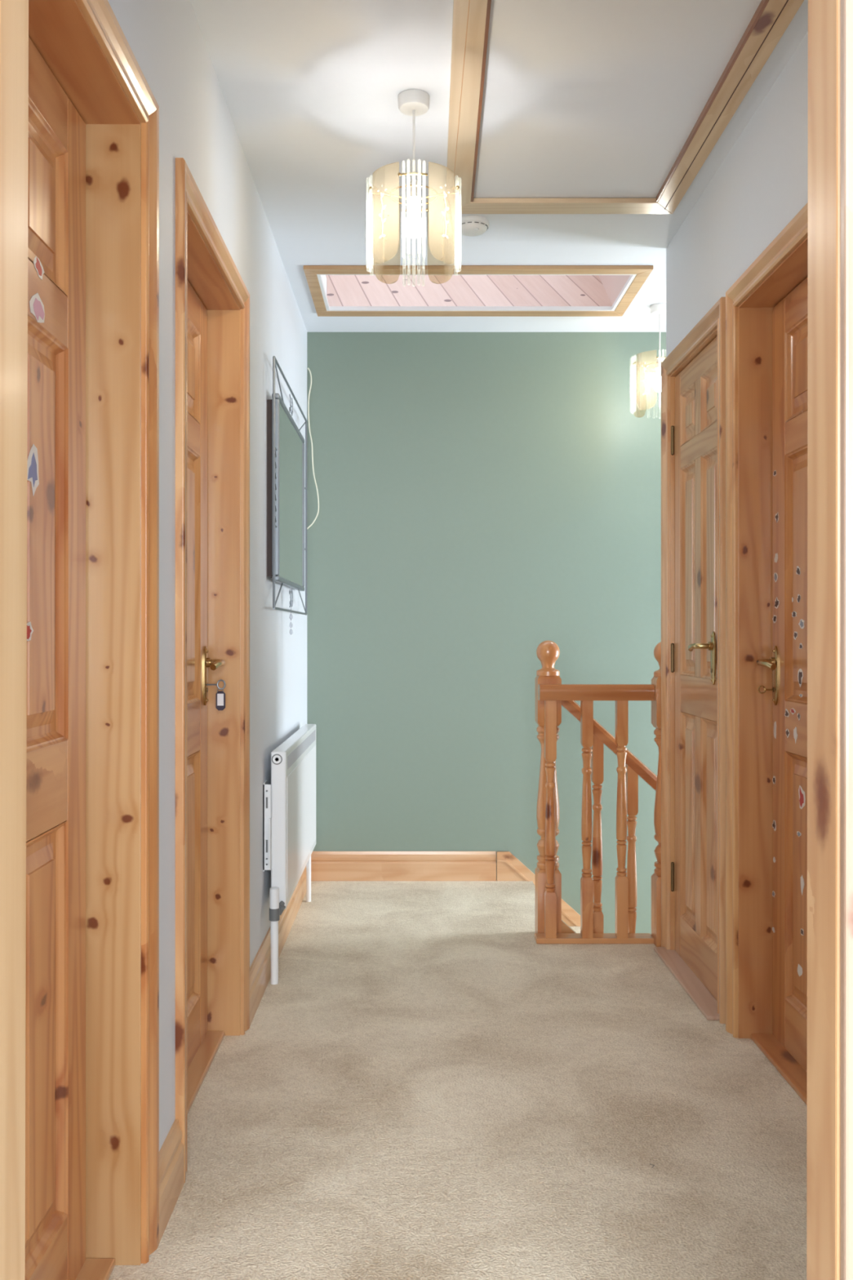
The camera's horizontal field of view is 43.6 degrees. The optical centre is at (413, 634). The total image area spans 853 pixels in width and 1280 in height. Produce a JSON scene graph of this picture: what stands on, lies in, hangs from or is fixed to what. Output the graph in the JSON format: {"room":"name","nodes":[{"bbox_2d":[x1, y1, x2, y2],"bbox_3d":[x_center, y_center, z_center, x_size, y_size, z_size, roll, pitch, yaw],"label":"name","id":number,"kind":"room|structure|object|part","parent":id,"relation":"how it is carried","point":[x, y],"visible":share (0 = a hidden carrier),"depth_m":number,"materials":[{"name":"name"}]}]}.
{"room":"upstairs hallway landing","nodes":[
{"label":"upstairs hallway landing","id":0,"kind":"room"},
{"bbox_2d":[107,0,306,1151],"bbox_3d":[-0.558,-0.128,2.910,0.160,2.456,3.740,0,0,0],"label":"wall","id":1,"kind":"structure","parent":0,"point":[165,37],"depth_m":2.61,"materials":[{"name":"white paint"}]},
{"bbox_2d":[24,0,159,1279],"bbox_3d":[-0.539,0.072,1.498,0.161,2.055,0.855,0,0,0],"label":"door","id":2,"kind":"structure","parent":1,"relation":"in","point":[92,998],"depth_m":1.86,"materials":[{"name":"brown wood"}]},
{"bbox_3d":[-0.587,0.630,1.649,0.034,0.649,0.218,0,0,0],"label":"panel","id":3,"kind":"part","parent":2,"relation":"part of","materials":[{"name":"brown wood"}]},
{"bbox_3d":[-0.587,-0.149,1.649,0.034,0.645,0.218,0,0,0],"label":"panel","id":4,"kind":"part","parent":2,"relation":"part of","materials":[{"name":"brown wood"}]},
{"bbox_3d":[-0.587,-0.676,1.649,0.034,0.238,0.218,0,0,0],"label":"panel","id":5,"kind":"part","parent":2,"relation":"part of","materials":[{"name":"brown wood"}]},
{"bbox_3d":[-0.469,0.072,1.498,0.019,2.055,0.855,0,0,0],"label":"architrave","id":6,"kind":"part","parent":2,"relation":"part of","materials":[{"name":"brown wood"}]},
{"bbox_2d":[159,1119,183,1242],"bbox_3d":[-0.469,1.035,2.030,0.018,0.130,0.208,0,0,0],"label":"baseboard","id":7,"kind":"structure","parent":1,"relation":"attached to","point":[171,1151],"depth_m":2.03,"materials":[{"name":"brown wood"}]},
{"bbox_2d":[175,157,249,1183],"bbox_3d":[-0.539,0.072,2.562,0.161,2.055,0.855,0,0,0],"label":"door","id":8,"kind":"structure","parent":1,"relation":"in","point":[212,298],"depth_m":2.88,"materials":[{"name":"brown wood"}]},
{"bbox_3d":[-0.582,-0.676,2.714,0.034,0.238,0.218,0,0,0],"label":"panel","id":9,"kind":"part","parent":8,"relation":"part of","materials":[{"name":"brown wood"}]},
{"bbox_3d":[-0.582,-0.149,2.714,0.034,0.645,0.218,0,0,0],"label":"panel","id":10,"kind":"part","parent":8,"relation":"part of","materials":[{"name":"brown wood"}]},
{"bbox_3d":[-0.582,0.630,2.714,0.034,0.649,0.218,0,0,0],"label":"panel","id":11,"kind":"part","parent":8,"relation":"part of","materials":[{"name":"brown wood"}]},
{"bbox_3d":[-0.534,0.078,2.830,0.054,0.031,0.121,0,0,0],"label":"lever","id":12,"kind":"part","parent":8,"relation":"part of","materials":[{"name":"gold metal"}]},
{"bbox_2d":[207,679,225,710],"bbox_3d":[-0.533,0.162,2.876,0.050,0.083,0.008,0,0,0],"label":"key","id":13,"kind":"object","parent":8,"relation":"attached to","point":[220,695],"visible":1,"depth_m":2.87,"materials":[{"name":"silver metal"}]},
{"bbox_3d":[-0.533,0.135,2.878,0.050,0.028,0.004,0,0,0],"label":"blade","id":14,"kind":"part","parent":13,"relation":"part of","materials":[{"name":"silver metal"}]},
{"bbox_2d":[249,866,306,1026],"bbox_3d":[-0.469,1.035,3.886,0.018,0.130,1.788,0,0,0],"label":"baseboard","id":15,"kind":"structure","parent":1,"relation":"attached to","point":[260,968],"depth_m":3.38,"materials":[{"name":"brown wood"}]},
{"bbox_2d":[266,355,306,635],"bbox_3d":[-0.458,-0.444,3.910,0.040,0.890,1.028,0,0,0],"label":"wall mirror","id":16,"kind":"object","parent":1,"relation":"attached to","point":[286,487],"visible":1,"depth_m":3.67,"materials":[{"name":"black mirror"}]},
{"bbox_3d":[-0.450,-0.480,3.875,0.024,0.610,0.820,0,0,0],"label":"frame","id":17,"kind":"part","parent":16,"relation":"part of","materials":[{"name":"silver metal"}]},
{"bbox_2d":[278,401,303,586],"bbox_3d":[-0.450,-0.480,3.875,0.016,0.576,0.786,0,0,0],"label":"mirror glass","id":18,"kind":"object","parent":16,"relation":"attached to","point":[291,441],"depth_m":3.82,"materials":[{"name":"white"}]},
{"bbox_2d":[262,724,315,984],"bbox_3d":[-0.442,0.737,3.904,0.072,0.727,1.111,0,0,0],"label":"radiator","id":19,"kind":"object","parent":1,"relation":"attached to","point":[289,802],"visible":1,"depth_m":3.48,"materials":[{"name":"white metal"}]},
{"bbox_3d":[-0.432,0.625,3.930,0.048,0.505,1.060,0,0,0],"label":"casing","id":20,"kind":"part","parent":19,"relation":"part of","materials":[{"name":"white metal"}]},
{"bbox_3d":[-0.408,0.653,3.930,0.002,0.390,1.000,0,0,0],"label":"panel","id":21,"kind":"part","parent":19,"relation":"part of","materials":[{"name":"white metal"}]},
{"bbox_2d":[108,880,807,1279],"bbox_3d":[-0.507,1.160,1.190,3.386,0.120,7.380,0,0,0],"label":"floor","id":22,"kind":"structure","parent":0,"point":[425,1087],"depth_m":2.40,"materials":[{"name":"beige carpet"}]},
{"bbox_2d":[561,920,580,933],"bbox_3d":[1.755,2.319,4.324,2.490,2.558,0.877,0,0,0],"label":"staircase","id":23,"kind":"structure","parent":22,"relation":"attached to","point":[566,928],"depth_m":3.88,"materials":[{"name":"beige carpet"}]},
{"bbox_2d":[561,700,657,933],"bbox_3d":[1.367,0.982,3.900,1.665,1.573,0.068,0,0,0],"label":"stair handrail","id":24,"kind":"object","parent":23,"relation":"on","point":[635,767],"visible":0.37,"depth_m":3.88,"materials":[{"name":"brown wood"}]},
{"bbox_3d":[1.367,0.982,3.900,1.665,1.573,0.068,0,0,0],"label":"handrail","id":25,"kind":"part","parent":24,"relation":"part of","materials":[{"name":"brown wood"}]},
{"bbox_2d":[534,640,661,946],"bbox_3d":[0.691,0.561,3.851,0.510,1.079,0.180,0,0,4],"label":"balustrade","id":26,"kind":"object","parent":22,"relation":"on","point":[549,691],"visible":0.79,"depth_m":3.79,"materials":[{"name":"brown wood"}]},
{"bbox_3d":[0.492,0.625,3.908,0.086,0.951,0.086,0,0,0],"label":"newel post","id":27,"kind":"part","parent":26,"relation":"part of","materials":[{"name":"brown wood"}]},
{"bbox_3d":[0.646,1.090,3.827,0.420,0.020,0.070,0,0,0],"label":"rail","id":28,"kind":"part","parent":26,"relation":"part of","materials":[{"name":"brown wood"}]},
{"bbox_3d":[0.650,0.205,3.811,0.406,0.057,0.069,0,0,0],"label":"handrail","id":29,"kind":"part","parent":26,"relation":"part of","materials":[{"name":"brown wood"}]},
{"bbox_3d":[0.897,0.625,3.793,0.086,0.951,0.086,0,0,0],"label":"newel post","id":30,"kind":"part","parent":26,"relation":"part of","materials":[{"name":"brown wood"}]},
{"bbox_2d":[306,332,666,934],"bbox_3d":[1.231,1.172,4.840,3.738,5.056,0.120,0,0,0],"label":"wall","id":31,"kind":"structure","parent":0,"point":[486,499],"depth_m":4.78,"materials":[{"name":"green paint"}]},
{"bbox_2d":[306,368,319,528],"bbox_3d":[-0.451,-0.833,4.774,0.055,0.724,0.006,0,0,0],"label":"cable","id":32,"kind":"object","parent":31,"relation":"attached to","point":[308,368],"visible":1,"depth_m":4.77,"materials":[{"name":"beige plastic"}]},
{"bbox_2d":[311,851,496,880],"bbox_3d":[-0.046,1.035,4.771,0.828,0.130,0.018,0,0,0],"label":"baseboard","id":33,"kind":"structure","parent":31,"relation":"attached to","point":[325,865],"depth_m":4.76,"materials":[{"name":"brown wood"}]},
{"bbox_2d":[496,851,580,926],"bbox_3d":[1.710,2.340,4.769,2.679,2.741,0.022,0,0,0],"label":"baseboard","id":34,"kind":"structure","parent":31,"relation":"attached to","point":[508,867],"depth_m":4.76,"materials":[{"name":"brown wood"}]},
{"bbox_2d":[190,0,808,332],"bbox_3d":[0.450,-1.431,1.165,5.500,0.150,7.530,0,0,0],"label":"ceiling","id":35,"kind":"structure","parent":0,"point":[311,89],"depth_m":2.97,"materials":[{"name":"white paint"}]},
{"bbox_2d":[366,89,461,286],"bbox_3d":[0.000,-1.134,2.690,0.221,0.444,0.221,0,0,-40],"label":"pendant lamp","id":36,"kind":"object","parent":35,"relation":"hanging from","point":[413,103],"visible":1,"depth_m":2.65,"materials":[{"name":"white glass"}]},
{"bbox_3d":[-0.115,-1.034,2.703,0.008,0.227,0.008,0,0,0],"label":"glass rod","id":37,"kind":"part","parent":36,"relation":"part of","materials":[{"name":"clear glass"}]},
{"bbox_3d":[-0.107,-1.030,2.665,0.008,0.233,0.008,0,0,0],"label":"glass rod","id":38,"kind":"part","parent":36,"relation":"part of","materials":[{"name":"clear glass"}]},
{"bbox_3d":[-0.110,-1.030,2.690,0.008,0.233,0.008,0,0,0],"label":"glass rod","id":39,"kind":"part","parent":36,"relation":"part of","materials":[{"name":"clear glass"}]},
{"bbox_3d":[-0.107,-1.030,2.715,0.008,0.233,0.008,0,0,0],"label":"glass rod","id":40,"kind":"part","parent":36,"relation":"part of","materials":[{"name":"clear glass"}]},
{"bbox_2d":[377,184,386,238],"bbox_3d":[-0.078,-1.038,2.613,0.002,0.131,0.034,0,0,-44],"label":"lampshade","id":41,"kind":"object","parent":36,"relation":"on","point":[381,206],"depth_m":2.62,"materials":[{"name":"beige glass"}]},
{"bbox_3d":[-0.072,-1.030,2.618,0.013,0.235,0.094,0,0,-45],"label":"glass panel","id":42,"kind":"part","parent":36,"relation":"part of","materials":[{"name":"beige glass"}]},
{"bbox_2d":[383,214,388,260],"bbox_3d":[-0.077,-1.038,2.768,0.034,0.131,0.002,0,0,-44],"label":"lampshade","id":43,"kind":"object","parent":36,"relation":"on","point":[384,238],"depth_m":2.77,"materials":[{"name":"beige glass"}]},
{"bbox_3d":[-0.072,-1.030,2.762,0.013,0.235,0.094,0,0,45],"label":"glass panel","id":44,"kind":"part","parent":36,"relation":"part of","materials":[{"name":"beige glass"}]},
{"bbox_3d":[-0.025,-1.030,2.797,0.008,0.233,0.008,0,0,0],"label":"glass rod","id":45,"kind":"part","parent":36,"relation":"part of","materials":[{"name":"glass"}]},
{"bbox_3d":[-0.025,-1.030,2.583,0.008,0.233,0.008,0,0,0],"label":"glass rod","id":46,"kind":"part","parent":36,"relation":"part of","materials":[{"name":"glass"}]},
{"bbox_3d":[-0.013,-1.034,2.575,0.008,0.227,0.008,0,0,0],"label":"glass rod","id":47,"kind":"part","parent":36,"relation":"part of","materials":[{"name":"glass"}]},
{"bbox_3d":[-0.013,-1.034,2.805,0.008,0.227,0.008,0,0,0],"label":"glass rod","id":48,"kind":"part","parent":36,"relation":"part of","materials":[{"name":"clear glass"}]},
{"bbox_3d":[0.000,-1.030,2.800,0.008,0.233,0.008,0,0,0],"label":"glass rod","id":49,"kind":"part","parent":36,"relation":"part of","materials":[{"name":"clear glass"}]},
{"bbox_3d":[0.000,-1.030,2.580,0.008,0.233,0.008,0,0,0],"label":"glass rod","id":50,"kind":"part","parent":36,"relation":"part of","materials":[{"name":"clear glass"}]},
{"bbox_3d":[0.000,-1.230,2.690,0.007,0.191,0.006,0,0,0],"label":"cord","id":51,"kind":"part","parent":36,"relation":"part of","materials":[{"name":"white plastic"}]},
{"bbox_3d":[0.000,-1.031,2.690,0.052,0.058,0.052,0,0,0],"label":"bulb","id":52,"kind":"part","parent":36,"relation":"part of","materials":[{"name":"white glass"}]},
{"bbox_3d":[0.000,-1.108,2.690,0.207,0.020,0.207,0,0,-42],"label":"brass frame","id":53,"kind":"part","parent":36,"relation":"part of","materials":[{"name":"white"}]},
{"bbox_3d":[0.013,-1.034,2.805,0.008,0.227,0.008,0,0,0],"label":"glass rod","id":54,"kind":"part","parent":36,"relation":"part of","materials":[{"name":"clear glass"}]},
{"bbox_3d":[0.013,-1.034,2.575,0.008,0.227,0.008,0,0,0],"label":"glass rod","id":55,"kind":"part","parent":36,"relation":"part of","materials":[{"name":"clear glass"}]},
{"bbox_3d":[0.025,-1.030,2.797,0.008,0.233,0.008,0,0,0],"label":"glass rod","id":56,"kind":"part","parent":36,"relation":"part of","materials":[{"name":"clear glass"}]},
{"bbox_3d":[0.025,-1.030,2.583,0.008,0.233,0.008,0,0,0],"label":"glass rod","id":57,"kind":"part","parent":36,"relation":"part of","materials":[{"name":"glass"}]},
{"bbox_3d":[0.072,-1.030,2.762,0.094,0.235,0.013,0,0,45],"label":"glass panel","id":58,"kind":"part","parent":36,"relation":"part of","materials":[{"name":"beige glass"}]},
{"bbox_2d":[439,216,444,260],"bbox_3d":[0.078,-1.038,2.767,0.002,0.131,0.034,0,0,-44],"label":"lampshade","id":59,"kind":"object","parent":36,"relation":"on","point":[442,233],"depth_m":2.77,"materials":[{"name":"beige glass"}]},
{"bbox_3d":[0.072,-1.030,2.618,0.013,0.235,0.094,0,0,45],"label":"glass panel","id":60,"kind":"part","parent":36,"relation":"part of","materials":[{"name":"beige glass"}]},
{"bbox_2d":[440,184,449,238],"bbox_3d":[0.077,-1.038,2.612,0.034,0.131,0.002,0,0,-44],"label":"lampshade","id":61,"kind":"object","parent":36,"relation":"on","point":[446,213],"depth_m":2.62,"materials":[{"name":"beige glass"}]},
{"bbox_3d":[0.107,-1.030,2.715,0.008,0.233,0.008,0,0,0],"label":"glass rod","id":62,"kind":"part","parent":36,"relation":"part of","materials":[{"name":"glass"}]},
{"bbox_3d":[0.110,-1.030,2.690,0.008,0.233,0.008,0,0,0],"label":"glass rod","id":63,"kind":"part","parent":36,"relation":"part of","materials":[{"name":"glass"}]},
{"bbox_3d":[0.107,-1.030,2.665,0.008,0.233,0.008,0,0,0],"label":"glass rod","id":64,"kind":"part","parent":36,"relation":"part of","materials":[{"name":"glass"}]},
{"bbox_3d":[0.115,-1.034,2.703,0.008,0.227,0.008,0,0,0],"label":"glass rod","id":65,"kind":"part","parent":36,"relation":"part of","materials":[{"name":"clear glass"}]},
{"bbox_2d":[456,215,488,236],"bbox_3d":[0.192,-1.336,3.500,0.110,0.040,0.110,0,0,0],"label":"smoke detector","id":66,"kind":"object","parent":35,"relation":"attached to","point":[471,225],"visible":0.91,"depth_m":3.46,"materials":[{"name":"white plastic"}]},
{"bbox_2d":[303,265,653,316],"bbox_3d":[0.044,-1.791,4.498,1.672,0.898,1.164,0,0,0],"label":"window","id":67,"kind":"structure","parent":35,"relation":"attached to","point":[477,291],"depth_m":4.47,"materials":[{"name":"brown wood"}]},
{"bbox_2d":[446,0,804,213],"bbox_3d":[0.453,-1.357,2.675,0.745,0.037,1.450,0,0,0],"label":"hatch","id":68,"kind":"object","parent":35,"relation":"attached to","point":[556,106],"visible":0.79,"depth_m":2.67,"materials":[{"name":"white paint"}]},
{"bbox_3d":[0.129,-1.347,2.674,0.077,0.017,1.450,0,0,1],"label":"trim","id":69,"kind":"part","parent":68,"relation":"part of","materials":[{"name":"brown wood"}]},
{"bbox_3d":[0.463,-1.348,3.355,0.724,0.016,0.090,0,0,0],"label":"trim","id":70,"kind":"part","parent":68,"relation":"part of","materials":[{"name":"brown wood"}]},
{"bbox_3d":[0.787,-1.347,2.675,0.075,0.017,1.450,0,0,0],"label":"trim","id":71,"kind":"part","parent":68,"relation":"part of","materials":[{"name":"brown wood"}]},
{"bbox_2d":[630,303,666,418],"bbox_3d":[1.015,-1.134,4.400,0.221,0.444,0.221,0,0,-40],"label":"pendant lamp","id":72,"kind":"object","parent":35,"relation":"hanging from","point":[656,309],"visible":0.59,"depth_m":4.39,"materials":[{"name":"beige glass"}]},
{"bbox_3d":[0.905,-1.030,4.400,0.008,0.233,0.008,0,0,0],"label":"glass rod","id":73,"kind":"part","parent":72,"relation":"part of","materials":[{"name":"clear glass"}]},
{"bbox_3d":[0.943,-1.030,4.472,0.013,0.235,0.094,0,0,45],"label":"glass panel","id":74,"kind":"part","parent":72,"relation":"part of","materials":[{"name":"beige glass"}]},
{"bbox_2d":[641,362,648,395],"bbox_3d":[0.937,-1.038,4.323,0.002,0.131,0.034,0,0,-44],"label":"lampshade","id":75,"kind":"object","parent":72,"relation":"on","point":[645,362],"depth_m":4.32,"materials":[{"name":"beige glass"}]},
{"bbox_3d":[0.943,-1.030,4.328,0.013,0.235,0.094,0,0,-45],"label":"glass panel","id":76,"kind":"part","parent":72,"relation":"part of","materials":[{"name":"beige glass"}]},
{"bbox_3d":[1.015,-1.108,4.400,0.207,0.020,0.207,0,0,-42],"label":"brass frame","id":77,"kind":"part","parent":72,"relation":"part of","materials":[{"name":"brown metal"}]},
{"bbox_3d":[1.028,-1.034,4.515,0.008,0.227,0.008,0,0,0],"label":"glass rod","id":78,"kind":"part","parent":72,"relation":"part of","materials":[{"name":"glass"}]},
{"bbox_3d":[1.015,-1.031,4.400,0.052,0.058,0.052,0,0,0],"label":"bulb","id":79,"kind":"part","parent":72,"relation":"part of","materials":[{"name":"white glass"}]},
{"bbox_3d":[1.015,-1.230,4.400,0.007,0.191,0.006,0,0,0],"label":"cord","id":80,"kind":"part","parent":72,"relation":"part of","materials":[{"name":"white plastic"}]},
{"bbox_3d":[0.990,-1.030,4.293,0.008,0.233,0.008,0,0,0],"label":"glass rod","id":81,"kind":"part","parent":72,"relation":"part of","materials":[{"name":"clear glass"}]},
{"bbox_2d":[666,31,808,357],"bbox_3d":[0.966,-0.128,2.393,0.160,2.456,2.705,0,0,0],"label":"wall","id":82,"kind":"structure","parent":0,"point":[761,184],"depth_m":2.85,"materials":[{"name":"white paint"}]},
{"bbox_2d":[653,297,725,1023],"bbox_3d":[0.908,0.072,3.380,0.144,2.055,0.730,0,0,0],"label":"door","id":83,"kind":"structure","parent":82,"relation":"in","point":[693,947],"depth_m":3.41,"materials":[{"name":"brown wood"}]},
{"bbox_3d":[0.917,-0.723,3.508,0.034,0.175,0.188,0,0,0],"label":"panel","id":84,"kind":"part","parent":83,"relation":"part of","materials":[{"name":"brown wood"}]},
{"bbox_3d":[0.917,-0.212,3.508,0.034,0.695,0.188,0,0,0],"label":"panel","id":85,"kind":"part","parent":83,"relation":"part of","materials":[{"name":"brown wood"}]},
{"bbox_3d":[0.917,0.605,3.508,0.034,0.690,0.188,0,0,0],"label":"panel","id":86,"kind":"part","parent":83,"relation":"part of","materials":[{"name":"brown wood"}]},
{"bbox_3d":[0.869,0.037,3.243,0.054,0.031,0.121,0,0,0],"label":"lever","id":87,"kind":"part","parent":83,"relation":"part of","materials":[{"name":"gold metal"}]},
{"bbox_3d":[0.917,-0.723,3.251,0.034,0.175,0.188,0,0,0],"label":"panel","id":88,"kind":"part","parent":83,"relation":"part of","materials":[{"name":"brown wood"}]},
{"bbox_3d":[0.917,-0.212,3.251,0.034,0.695,0.188,0,0,0],"label":"panel","id":89,"kind":"part","parent":83,"relation":"part of","materials":[{"name":"brown wood"}]},
{"bbox_3d":[0.917,0.605,3.251,0.034,0.690,0.188,0,0,0],"label":"panel","id":90,"kind":"part","parent":83,"relation":"part of","materials":[{"name":"brown wood"}]},
{"bbox_2d":[725,202,808,1105],"bbox_3d":[0.949,0.072,2.542,0.163,2.055,0.855,0,0,0],"label":"door","id":91,"kind":"structure","parent":82,"relation":"in","point":[766,306],"depth_m":2.90,"materials":[{"name":"brown wood"}]},
{"bbox_2d":[757,685,773,693],"bbox_3d":[0.947,0.148,2.868,0.043,0.022,0.004,0,0,0],"label":"key","id":92,"kind":"object","parent":91,"relation":"attached to","point":[763,686],"visible":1,"depth_m":2.87,"materials":[{"name":"gold metal"}]},
{"bbox_3d":[0.944,0.077,2.821,0.054,0.031,0.121,0,0,0],"label":"lever","id":93,"kind":"part","parent":91,"relation":"part of","materials":[{"name":"gold metal"}]},
{"bbox_3d":[0.992,-0.676,2.694,0.034,0.238,0.218,0,0,0],"label":"panel","id":94,"kind":"part","parent":91,"relation":"part of","materials":[{"name":"brown wood"}]},
{"bbox_3d":[0.992,-0.149,2.694,0.034,0.645,0.218,0,0,0],"label":"panel","id":95,"kind":"part","parent":91,"relation":"part of","materials":[{"name":"brown wood"}]},
{"bbox_3d":[0.992,0.630,2.694,0.034,0.649,0.218,0,0,0],"label":"panel","id":96,"kind":"part","parent":91,"relation":"part of","materials":[{"name":"brown wood"}]},
{"bbox_3d":[0.000,-0.128,1.006,4.400,2.456,0.068,0,0,0],"label":"wall","id":97,"kind":"structure","parent":0,"visible":0},
{"bbox_2d":[0,0,852,1279],"bbox_3d":[0.000,0.060,1.000,0.920,2.080,0.090,0,0,0],"label":"door frame","id":98,"kind":"structure","parent":97,"relation":"in","point":[829,1135],"depth_m":0.99,"materials":[{"name":"brown wood"}]},
{"bbox_3d":[0.423,0.060,0.962,0.074,2.080,0.014,0,0,0],"label":"architrave","id":99,"kind":"part","parent":98,"relation":"part of","materials":[{"name":"brown wood"}]}
]}

